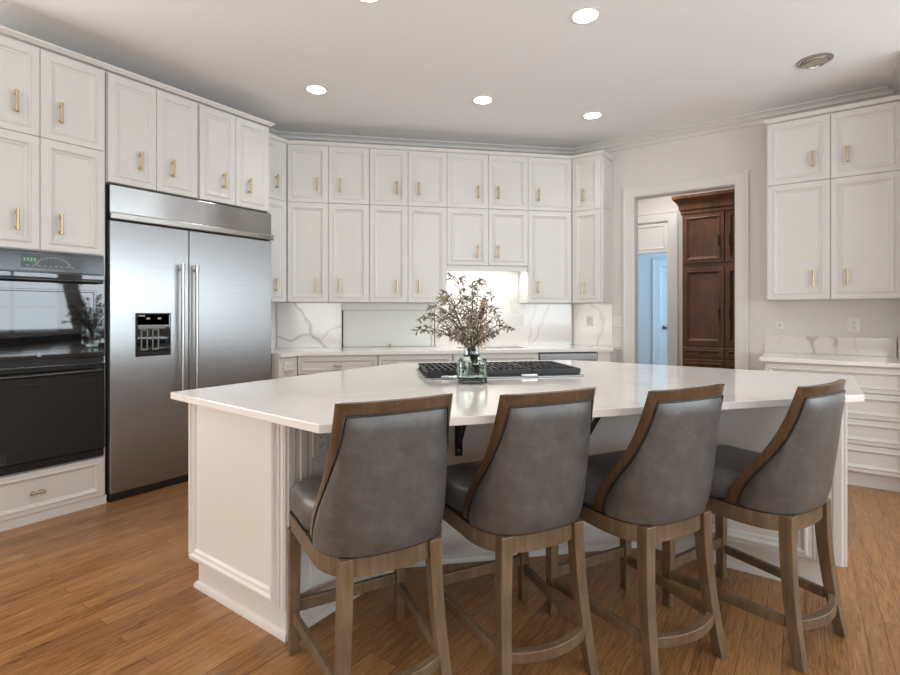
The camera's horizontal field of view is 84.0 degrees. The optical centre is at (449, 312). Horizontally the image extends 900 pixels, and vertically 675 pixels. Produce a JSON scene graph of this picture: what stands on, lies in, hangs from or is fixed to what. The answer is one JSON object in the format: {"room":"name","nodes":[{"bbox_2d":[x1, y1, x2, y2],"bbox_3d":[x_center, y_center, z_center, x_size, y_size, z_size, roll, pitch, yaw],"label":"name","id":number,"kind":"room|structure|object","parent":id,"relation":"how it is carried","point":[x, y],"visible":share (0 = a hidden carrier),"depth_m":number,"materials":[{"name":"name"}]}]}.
{"room":"kitchen","nodes":[
{"label":"kitchen","id":0,"kind":"room"},
{"bbox_2d":[271,302,275,347],"bbox_3d":[-3.734,-0.265,2.340,0.140,3.060,6.785,0,0,35],"label":"wall","id":1,"kind":"structure","parent":0,"point":[271,302],"depth_m":5.02,"materials":[{"name":"white paint"}]},
{"bbox_2d":[105,71,197,199],"bbox_3d":[-2.305,-1.246,3.724,0.588,0.742,0.618,0,0,35],"label":"upper cabinet","id":2,"kind":"object","parent":1,"relation":"attached to","point":[151,133],"visible":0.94,"depth_m":3.53,"materials":[{"name":"white paint"}]},
{"bbox_2d":[196,103,268,212],"bbox_3d":[-1.946,-1.246,4.231,0.588,0.742,0.622,0,0,35],"label":"upper cabinet","id":3,"kind":"object","parent":1,"relation":"attached to","point":[233,151],"visible":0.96,"depth_m":4.05,"materials":[{"name":"white paint"}]},
{"bbox_2d":[0,25,274,126],"bbox_3d":[-2.439,-1.633,3.545,0.571,0.030,2.367,0,0,35],"label":"trim","id":4,"kind":"structure","parent":3,"relation":"attached to","point":[5,30],"depth_m":3.39,"materials":[{"name":"white paint"}]},
{"bbox_2d":[271,303,274,347],"bbox_3d":[-1.871,0.123,4.829,0.016,0.452,0.400,0,0,35],"label":"backsplash slab","id":5,"kind":"structure","parent":1,"relation":"attached to","point":[272,304],"depth_m":4.97,"materials":[{"name":"stone"}]},
{"bbox_2d":[268,138,286,301],"bbox_3d":[-1.747,-0.853,4.694,0.378,1.496,0.292,0,0,35],"label":"upper cabinet","id":6,"kind":"object","parent":1,"relation":"attached to","point":[277,150],"visible":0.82,"depth_m":4.66,"materials":[{"name":"white paint"}]},
{"bbox_2d":[276,144,571,356],"bbox_3d":[-0.206,-0.265,5.359,3.190,3.060,0.134,0,0,-10],"label":"wall","id":7,"kind":"structure","parent":0,"point":[297,144],"depth_m":5.31,"materials":[{"name":"white paint"}]},
{"bbox_2d":[277,303,341,347],"bbox_3d":[-1.422,0.123,5.071,0.630,0.452,0.017,0,0,-10],"label":"backsplash slab","id":8,"kind":"structure","parent":7,"relation":"attached to","point":[299,325],"depth_m":5.06,"materials":[{"name":"stone"}]},
{"bbox_2d":[287,144,368,302],"bbox_3d":[-1.185,-0.853,4.934,0.770,1.496,0.368,0,0,-10],"label":"upper cabinet","id":9,"kind":"object","parent":7,"relation":"attached to","point":[328,187],"visible":1,"depth_m":4.79,"materials":[{"name":"white paint"}]},
{"bbox_2d":[369,149,446,302],"bbox_3d":[-0.430,-0.853,5.063,0.762,1.496,0.368,0,0,-10],"label":"upper cabinet","id":10,"kind":"object","parent":7,"relation":"attached to","point":[408,189],"visible":0.99,"depth_m":4.92,"materials":[{"name":"white paint"}]},
{"bbox_2d":[447,153,527,271],"bbox_3d":[0.362,-1.013,5.199,0.843,1.176,0.368,0,0,-10],"label":"upper cabinet","id":11,"kind":"object","parent":7,"relation":"attached to","point":[487,195],"visible":0.99,"depth_m":5.06,"materials":[{"name":"white paint"}]},
{"bbox_2d":[269,134,614,161],"bbox_3d":[0.015,-1.616,4.864,3.543,0.030,0.262,0,0,-10],"label":"trim","id":12,"kind":"structure","parent":11,"relation":"attached to","point":[271,136],"depth_m":4.96,"materials":[{"name":"white paint"}]},
{"bbox_2d":[435,271,570,345],"bbox_3d":[0.593,-0.064,5.415,1.523,0.826,0.016,0,0,-10],"label":"backsplash slab","id":13,"kind":"structure","parent":7,"relation":"attached to","point":[543,324],"depth_m":5.41,"materials":[{"name":"stone"}]},
{"bbox_2d":[519,157,571,303],"bbox_3d":[1.012,-0.853,5.310,0.474,1.496,0.368,0,0,-10],"label":"upper cabinet","id":14,"kind":"object","parent":7,"relation":"attached to","point":[548,278],"visible":0.98,"depth_m":5.18,"materials":[{"name":"white paint"}]},
{"bbox_2d":[269,52,899,158],"bbox_3d":[-1.583,-1.752,3.197,10.106,0.087,3.487,0,0,-24],"label":"trim","id":15,"kind":"structure","parent":7,"relation":"attached to","point":[892,88],"depth_m":4.98,"materials":[{"name":"white paint"}]},
{"bbox_2d":[0,0,899,148],"bbox_3d":[1.410,-1.835,3.290,11.500,0.080,15.000,0,0,35],"label":"ceiling","id":16,"kind":"structure","parent":0,"point":[403,69],"depth_m":3.48,"materials":[{"name":"paint"}]},
{"bbox_2d":[304,84,327,94],"bbox_3d":[-1.071,-1.791,4.008,0.184,0.008,0.184,0,0,35],"label":"recessed light","id":17,"kind":"object","parent":16,"relation":"in","point":[317,89],"visible":1,"depth_m":4.00,"materials":[{"name":"white plastic"}]},
{"bbox_2d":[358,0,380,2],"bbox_3d":[-0.461,-1.791,2.801,0.184,0.008,0.184,0,0,35],"label":"recessed light","id":18,"kind":"object","parent":16,"relation":"in","point":[363,1],"visible":1,"depth_m":2.87,"materials":[{"name":"white plastic"}]},
{"bbox_2d":[472,95,493,104],"bbox_3d":[0.275,-1.791,4.204,0.184,0.008,0.184,0,0,35],"label":"recessed light","id":19,"kind":"object","parent":16,"relation":"in","point":[480,99],"visible":1,"depth_m":4.19,"materials":[{"name":"white plastic"}]},
{"bbox_2d":[570,6,600,23],"bbox_3d":[0.817,-1.791,3.012,0.184,0.008,0.184,0,0,35],"label":"recessed light","id":20,"kind":"object","parent":16,"relation":"in","point":[585,14],"visible":1,"depth_m":3.00,"materials":[{"name":"white plastic"}]},
{"bbox_2d":[582,111,602,118],"bbox_3d":[1.292,-1.791,4.533,0.184,0.008,0.184,0,0,35],"label":"recessed light","id":21,"kind":"object","parent":16,"relation":"in","point":[592,114],"visible":1,"depth_m":4.53,"materials":[{"name":"white plastic"}]},
{"bbox_2d":[796,53,833,68],"bbox_3d":[2.593,-1.778,3.555,0.216,0.032,0.216,0,0,35],"label":"recessed light","id":22,"kind":"object","parent":16,"relation":"in","point":[816,60],"visible":1,"depth_m":3.52,"materials":[{"name":"metal"}]},
{"bbox_2d":[0,481,899,674],"bbox_3d":[1.410,1.305,3.290,11.500,0.080,15.000,0,0,35],"label":"floor","id":23,"kind":"structure","parent":0,"point":[108,588],"depth_m":2.08,"materials":[{"name":"brown wood"}]},
{"bbox_2d":[0,34,105,531],"bbox_3d":[-2.688,-0.176,3.183,0.588,2.882,0.698,0,0,35],"label":"tall cabinet","id":24,"kind":"object","parent":23,"relation":"on","point":[52,105],"visible":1,"depth_m":3.07,"materials":[{"name":"white paint"}]},
{"bbox_2d":[0,248,104,475],"bbox_3d":[-2.454,0.282,3.017,0.110,1.315,0.655,0,0,35],"label":"double oven","id":25,"kind":"object","parent":24,"relation":"in","point":[52,304],"visible":1,"depth_m":3.04,"materials":[{"name":"black glass"}]},
{"bbox_2d":[105,184,273,502],"bbox_3d":[-2.103,0.201,3.979,0.620,2.128,1.252,0,0,35],"label":"refrigerator","id":26,"kind":"object","parent":23,"relation":"on","point":[188,281],"visible":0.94,"depth_m":3.65,"materials":[{"name":"silver metal"}]},
{"bbox_2d":[271,356,296,378],"bbox_3d":[-1.675,0.773,4.574,0.634,0.784,0.205,0,0,35],"label":"base cabinet","id":27,"kind":"object","parent":23,"relation":"on","point":[277,363],"visible":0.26,"depth_m":4.35,"materials":[{"name":"white paint"}]},
{"bbox_2d":[284,361,293,370],"bbox_3d":[-1.410,0.465,4.383,0.010,0.080,0.100,0,0,35],"label":"wall outlet","id":28,"kind":"object","parent":27,"relation":"attached to","point":[289,365],"visible":1,"depth_m":4.38,"materials":[{"name":"white plastic"}]},
{"bbox_2d":[297,355,377,375],"bbox_3d":[-1.065,0.823,4.820,0.720,0.884,0.633,0,0,-10],"label":"base cabinet","id":29,"kind":"object","parent":23,"relation":"on","point":[314,364],"visible":0.22,"depth_m":4.54,"materials":[{"name":"white paint"}]},
{"bbox_2d":[287,393,452,674],"bbox_3d":[-0.275,0.763,1.745,0.465,1.003,0.548,0,0,-29],"label":"counter stool","id":30,"kind":"object","parent":23,"relation":"on","point":[377,505],"visible":1,"depth_m":1.53,"materials":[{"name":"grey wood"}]},
{"bbox_2d":[290,477,322,530],"bbox_3d":[-0.295,0.675,1.781,0.456,0.130,0.456,0,0,-29],"label":"seat cushion","id":31,"kind":"object","parent":30,"relation":"on","point":[305,512],"depth_m":1.73,"materials":[{"name":"grey leather"}]},
{"bbox_2d":[378,354,452,365],"bbox_3d":[-0.364,0.823,4.940,0.702,0.884,0.633,0,0,-10],"label":"base cabinet","id":32,"kind":"object","parent":23,"relation":"on","point":[385,359],"visible":0.08,"depth_m":4.67,"materials":[{"name":"white paint"}]},
{"bbox_2d":[453,352,537,361],"bbox_3d":[0.401,0.823,5.071,0.850,0.884,0.633,0,0,-10],"label":"base cabinet","id":33,"kind":"object","parent":23,"relation":"on","point":[531,356],"visible":0.06,"depth_m":4.82,"materials":[{"name":"white paint"}]},
{"bbox_2d":[271,345,619,356],"bbox_3d":[-0.095,0.365,4.912,3.824,0.030,0.777,0,0,-10],"label":"countertop","id":34,"kind":"structure","parent":33,"relation":"on","point":[275,352],"depth_m":4.80,"materials":[{"name":"white stone"}]},
{"bbox_2d":[342,303,434,346],"bbox_3d":[-0.632,0.124,5.193,0.955,0.452,0.041,0,0,-10],"label":"appliance garage","id":35,"kind":"object","parent":34,"relation":"on","point":[363,324],"visible":0.96,"depth_m":5.19,"materials":[{"name":"white paint"}]},
{"bbox_2d":[481,302,489,345],"bbox_3d":[0.390,0.102,5.206,0.108,0.497,0.232,0,0,-10],"label":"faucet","id":36,"kind":"object","parent":34,"relation":"on","point":[487,317],"visible":0.25,"depth_m":5.27,"materials":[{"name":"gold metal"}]},
{"bbox_2d":[429,387,598,674],"bbox_3d":[0.238,0.763,1.897,0.465,1.003,0.548,0,0,-25],"label":"counter stool","id":37,"kind":"object","parent":23,"relation":"on","point":[526,493],"visible":0.97,"depth_m":1.67,"materials":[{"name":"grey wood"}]},
{"bbox_2d":[445,460,482,512],"bbox_3d":[0.220,0.675,1.935,0.456,0.130,0.456,0,0,-25],"label":"seat cushion","id":38,"kind":"object","parent":37,"relation":"on","point":[462,495],"depth_m":1.86,"materials":[{"name":"grey leather"}]},
{"bbox_2d":[188,403,846,641],"bbox_3d":[0.441,0.823,2.784,3.352,0.884,1.519,0,0,-8],"label":"kitchen island","id":39,"kind":"object","parent":23,"relation":"on","point":[243,471],"depth_m":2.15,"materials":[{"name":"white paint"}]},
{"bbox_2d":[312,432,327,457],"bbox_3d":[-0.521,0.510,2.009,0.009,0.124,0.078,0,0,35],"label":"wall outlet","id":40,"kind":"object","parent":39,"relation":"attached to","point":[319,441],"visible":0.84,"depth_m":2.00,"materials":[{"name":"white plastic"}]},
{"bbox_2d":[317,441,323,448],"bbox_3d":[-0.519,0.531,2.007,0.002,0.032,0.032,0,0,35],"label":"socket","id":41,"kind":"object","parent":40,"relation":"attached to","point":[320,444],"depth_m":2.01,"materials":[{"name":"white plastic"}]},
{"bbox_2d":[171,360,864,433],"bbox_3d":[0.484,0.365,2.494,2.537,0.030,2.540,0,0,35],"label":"island countertop","id":42,"kind":"structure","parent":39,"relation":"on","point":[304,402],"depth_m":2.26,"materials":[{"name":"white stone"}]},
{"bbox_2d":[456,343,486,383],"bbox_3d":[0.108,0.251,2.518,0.150,0.198,0.150,0,0,-5],"label":"bottle vase","id":43,"kind":"object","parent":42,"relation":"on","point":[471,367],"visible":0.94,"depth_m":2.45,"materials":[{"name":"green glass"}]},
{"bbox_2d":[410,273,513,345],"bbox_3d":[0.078,0.056,2.539,0.485,0.511,0.503,0,0,35],"label":"bouquet","id":44,"kind":"object","parent":43,"relation":"in","point":[463,338],"visible":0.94,"depth_m":2.48,"materials":[{"name":"green plant"}]},
{"bbox_2d":[417,361,584,379],"bbox_3d":[0.267,0.328,2.929,0.880,0.044,0.500,0,0,-10],"label":"gas cooktop","id":45,"kind":"object","parent":42,"relation":"in","point":[514,369],"visible":0.88,"depth_m":2.77,"materials":[{"name":"black metal"}]},
{"bbox_2d":[538,352,596,360],"bbox_3d":[1.120,0.823,5.201,0.600,0.884,0.574,0,0,-10],"label":"dishwasher","id":46,"kind":"object","parent":23,"relation":"on","point":[584,356],"visible":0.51,"depth_m":4.92,"materials":[{"name":"silver metal"}]},
{"bbox_2d":[596,350,616,361],"bbox_3d":[1.468,0.823,5.214,0.469,0.884,0.392,0,0,35],"label":"end panel","id":47,"kind":"object","parent":23,"relation":"on","point":[603,356],"visible":0.2,"depth_m":4.99,"materials":[{"name":"white paint"}]},
{"bbox_2d":[546,384,727,674],"bbox_3d":[0.733,0.763,1.977,0.465,1.003,0.548,0,0,-27],"label":"counter stool","id":48,"kind":"object","parent":23,"relation":"on","point":[658,488],"visible":0.96,"depth_m":1.75,"materials":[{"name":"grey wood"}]},
{"bbox_2d":[583,450,625,505],"bbox_3d":[0.714,0.675,2.014,0.456,0.130,0.456,0,0,-27],"label":"seat cushion","id":49,"kind":"object","parent":48,"relation":"on","point":[601,489],"depth_m":1.91,"materials":[{"name":"grey leather"}]},
{"bbox_2d":[672,189,734,368],"bbox_3d":[3.293,-0.062,5.934,1.100,2.655,0.688,0,0,35],"label":"armoire","id":50,"kind":"object","parent":23,"relation":"on","point":[708,218],"visible":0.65,"depth_m":5.83,"materials":[{"name":"brown wood"}]},
{"bbox_2d":[662,379,848,673],"bbox_3d":[1.263,0.763,2.071,0.465,1.003,0.548,0,0,-33],"label":"counter stool","id":51,"kind":"object","parent":23,"relation":"on","point":[784,488],"visible":0.98,"depth_m":1.85,"materials":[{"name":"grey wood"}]},
{"bbox_2d":[709,444,760,499],"bbox_3d":[1.240,0.675,2.106,0.456,0.130,0.456,0,0,-33],"label":"seat cushion","id":52,"kind":"object","parent":51,"relation":"on","point":[731,480],"depth_m":1.99,"materials":[{"name":"grey leather"}]},
{"bbox_2d":[764,361,899,491],"bbox_3d":[3.019,0.823,3.950,0.888,0.884,0.698,0,0,35],"label":"base cabinet","id":53,"kind":"object","parent":23,"relation":"on","point":[873,424],"visible":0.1,"depth_m":3.58,"materials":[{"name":"white paint"}]},
{"bbox_2d":[759,352,899,367],"bbox_3d":[3.011,0.365,3.962,0.916,0.030,0.687,0,0,35],"label":"countertop","id":54,"kind":"structure","parent":53,"relation":"on","point":[852,360],"depth_m":3.85,"materials":[{"name":"white stone"}]},
{"bbox_2d":[638,253,666,364],"bbox_3d":[4.050,-0.265,8.834,4.800,3.060,0.100,0,0,35],"label":"wall","id":55,"kind":"structure","parent":0,"point":[645,261],"depth_m":9.11,"materials":[{"name":"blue paint"}]},
{"bbox_2d":[653,258,666,364],"bbox_3d":[4.056,0.145,8.749,0.970,2.240,0.030,0,0,35],"label":"trim","id":56,"kind":"structure","parent":55,"relation":"attached to","point":[657,263],"depth_m":8.98,"materials":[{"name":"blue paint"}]},
{"bbox_2d":[662,267,666,364],"bbox_3d":[4.086,0.214,8.791,0.686,2.092,0.089,0,0,35],"label":"door","id":57,"kind":"structure","parent":55,"relation":"in","point":[664,269],"depth_m":8.96,"materials":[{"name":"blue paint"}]},
{"bbox_2d":[638,188,734,365],"bbox_3d":[3.735,-0.265,6.141,6.200,3.060,0.140,0,0,35],"label":"wall","id":58,"kind":"structure","parent":0,"point":[661,204],"depth_m":6.57,"materials":[{"name":"white paint"}]},
{"bbox_2d":[638,221,667,253],"bbox_3d":[2.512,-1.020,6.987,1.025,0.410,0.092,0,0,35],"label":"door panel","id":59,"kind":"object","parent":58,"relation":"attached to","point":[652,237],"depth_m":6.77,"materials":[{"name":"white paint"}]},
{"bbox_2d":[638,210,677,365],"bbox_3d":[2.472,-0.043,6.930,1.275,2.615,0.030,0,0,35],"label":"trim","id":60,"kind":"structure","parent":58,"relation":"attached to","point":[671,217],"depth_m":6.59,"materials":[{"name":"white paint"}]},
{"bbox_2d":[667,252,667,364],"bbox_3d":[2.523,0.225,7.003,1.027,2.080,0.152,0,0,35],"label":"trim","id":61,"kind":"structure","parent":58,"relation":"attached to","point":[667,252],"depth_m":6.65,"materials":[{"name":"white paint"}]},
{"bbox_2d":[572,100,899,370],"bbox_3d":[3.718,-0.265,3.966,5.795,3.060,0.130,0,0,35],"label":"wall","id":62,"kind":"structure","parent":0,"point":[740,149],"depth_m":4.56,"materials":[{"name":"white paint"}]},
{"bbox_2d":[572,154,611,302],"bbox_3d":[1.487,-0.853,5.234,0.325,1.496,0.372,0,0,35],"label":"upper cabinet","id":63,"kind":"object","parent":62,"relation":"attached to","point":[591,175],"visible":1,"depth_m":5.13,"materials":[{"name":"white paint"}]},
{"bbox_2d":[574,303,612,345],"bbox_3d":[1.545,0.123,5.410,0.420,0.452,0.016,0,0,35],"label":"backsplash slab","id":64,"kind":"structure","parent":62,"relation":"attached to","point":[600,333],"depth_m":5.39,"materials":[{"name":"stone"}]},
{"bbox_2d":[586,316,592,325],"bbox_3d":[1.513,0.087,5.416,0.072,0.116,0.010,0,0,35],"label":"wall outlet","id":65,"kind":"object","parent":64,"relation":"attached to","point":[589,319],"visible":1,"depth_m":5.41,"materials":[{"name":"white plastic"}]},
{"bbox_2d":[612,316,622,327],"bbox_3d":[1.764,0.095,5.263,0.118,0.116,0.010,0,0,35],"label":"light switch","id":66,"kind":"object","parent":62,"relation":"attached to","point":[617,322],"visible":1,"depth_m":5.26,"materials":[{"name":"white plastic"}]},
{"bbox_2d":[623,170,748,369],"bbox_3d":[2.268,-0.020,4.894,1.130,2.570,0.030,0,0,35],"label":"trim","id":67,"kind":"structure","parent":62,"relation":"attached to","point":[740,179],"depth_m":4.73,"materials":[{"name":"white paint"}]},
{"bbox_2d":[775,321,784,328],"bbox_3d":[2.926,0.108,4.437,0.075,0.075,0.016,0,0,35],"label":"wall outlet","id":68,"kind":"object","parent":62,"relation":"attached to","point":[778,324],"visible":1,"depth_m":4.43,"materials":[{"name":"white plastic"}]},
{"bbox_2d":[764,336,895,356],"bbox_3d":[3.194,0.276,4.242,0.890,0.146,0.020,0,0,35],"label":"backsplash slab","id":69,"kind":"structure","parent":62,"relation":"attached to","point":[886,347],"depth_m":4.21,"materials":[{"name":"stone"}]},
{"bbox_2d":[766,101,899,300],"bbox_3d":[3.118,-0.853,4.088,0.887,1.489,0.358,0,0,35],"label":"upper cabinet","id":70,"kind":"object","parent":62,"relation":"attached to","point":[833,179],"visible":1,"depth_m":3.97,"materials":[{"name":"white paint"}]},
{"bbox_2d":[763,95,899,132],"bbox_3d":[3.115,-1.613,4.103,0.908,0.030,0.337,0,0,35],"label":"trim","id":71,"kind":"structure","parent":70,"relation":"on","point":[897,97],"depth_m":3.96,"materials":[{"name":"white paint"}]},
{"bbox_2d":[847,317,860,332],"bbox_3d":[3.347,0.100,4.143,0.090,0.125,0.009,0,0,35],"label":"wall outlet","id":72,"kind":"object","parent":62,"relation":"attached to","point":[853,324],"visible":1,"depth_m":4.14,"materials":[{"name":"white plastic"}]},
{"bbox_3d":[3.415,-0.265,3.629,0.120,3.060,0.770,0,0,35],"label":"wall","id":73,"kind":"structure","parent":0,"visible":0},
{"bbox_2d":[898,339,899,357],"bbox_3d":[3.380,0.276,3.707,0.020,0.146,0.637,0,0,35],"label":"backsplash slab","id":74,"kind":"structure","parent":73,"relation":"attached to","point":[898,339],"depth_m":3.89,"materials":[{"name":"stone"}]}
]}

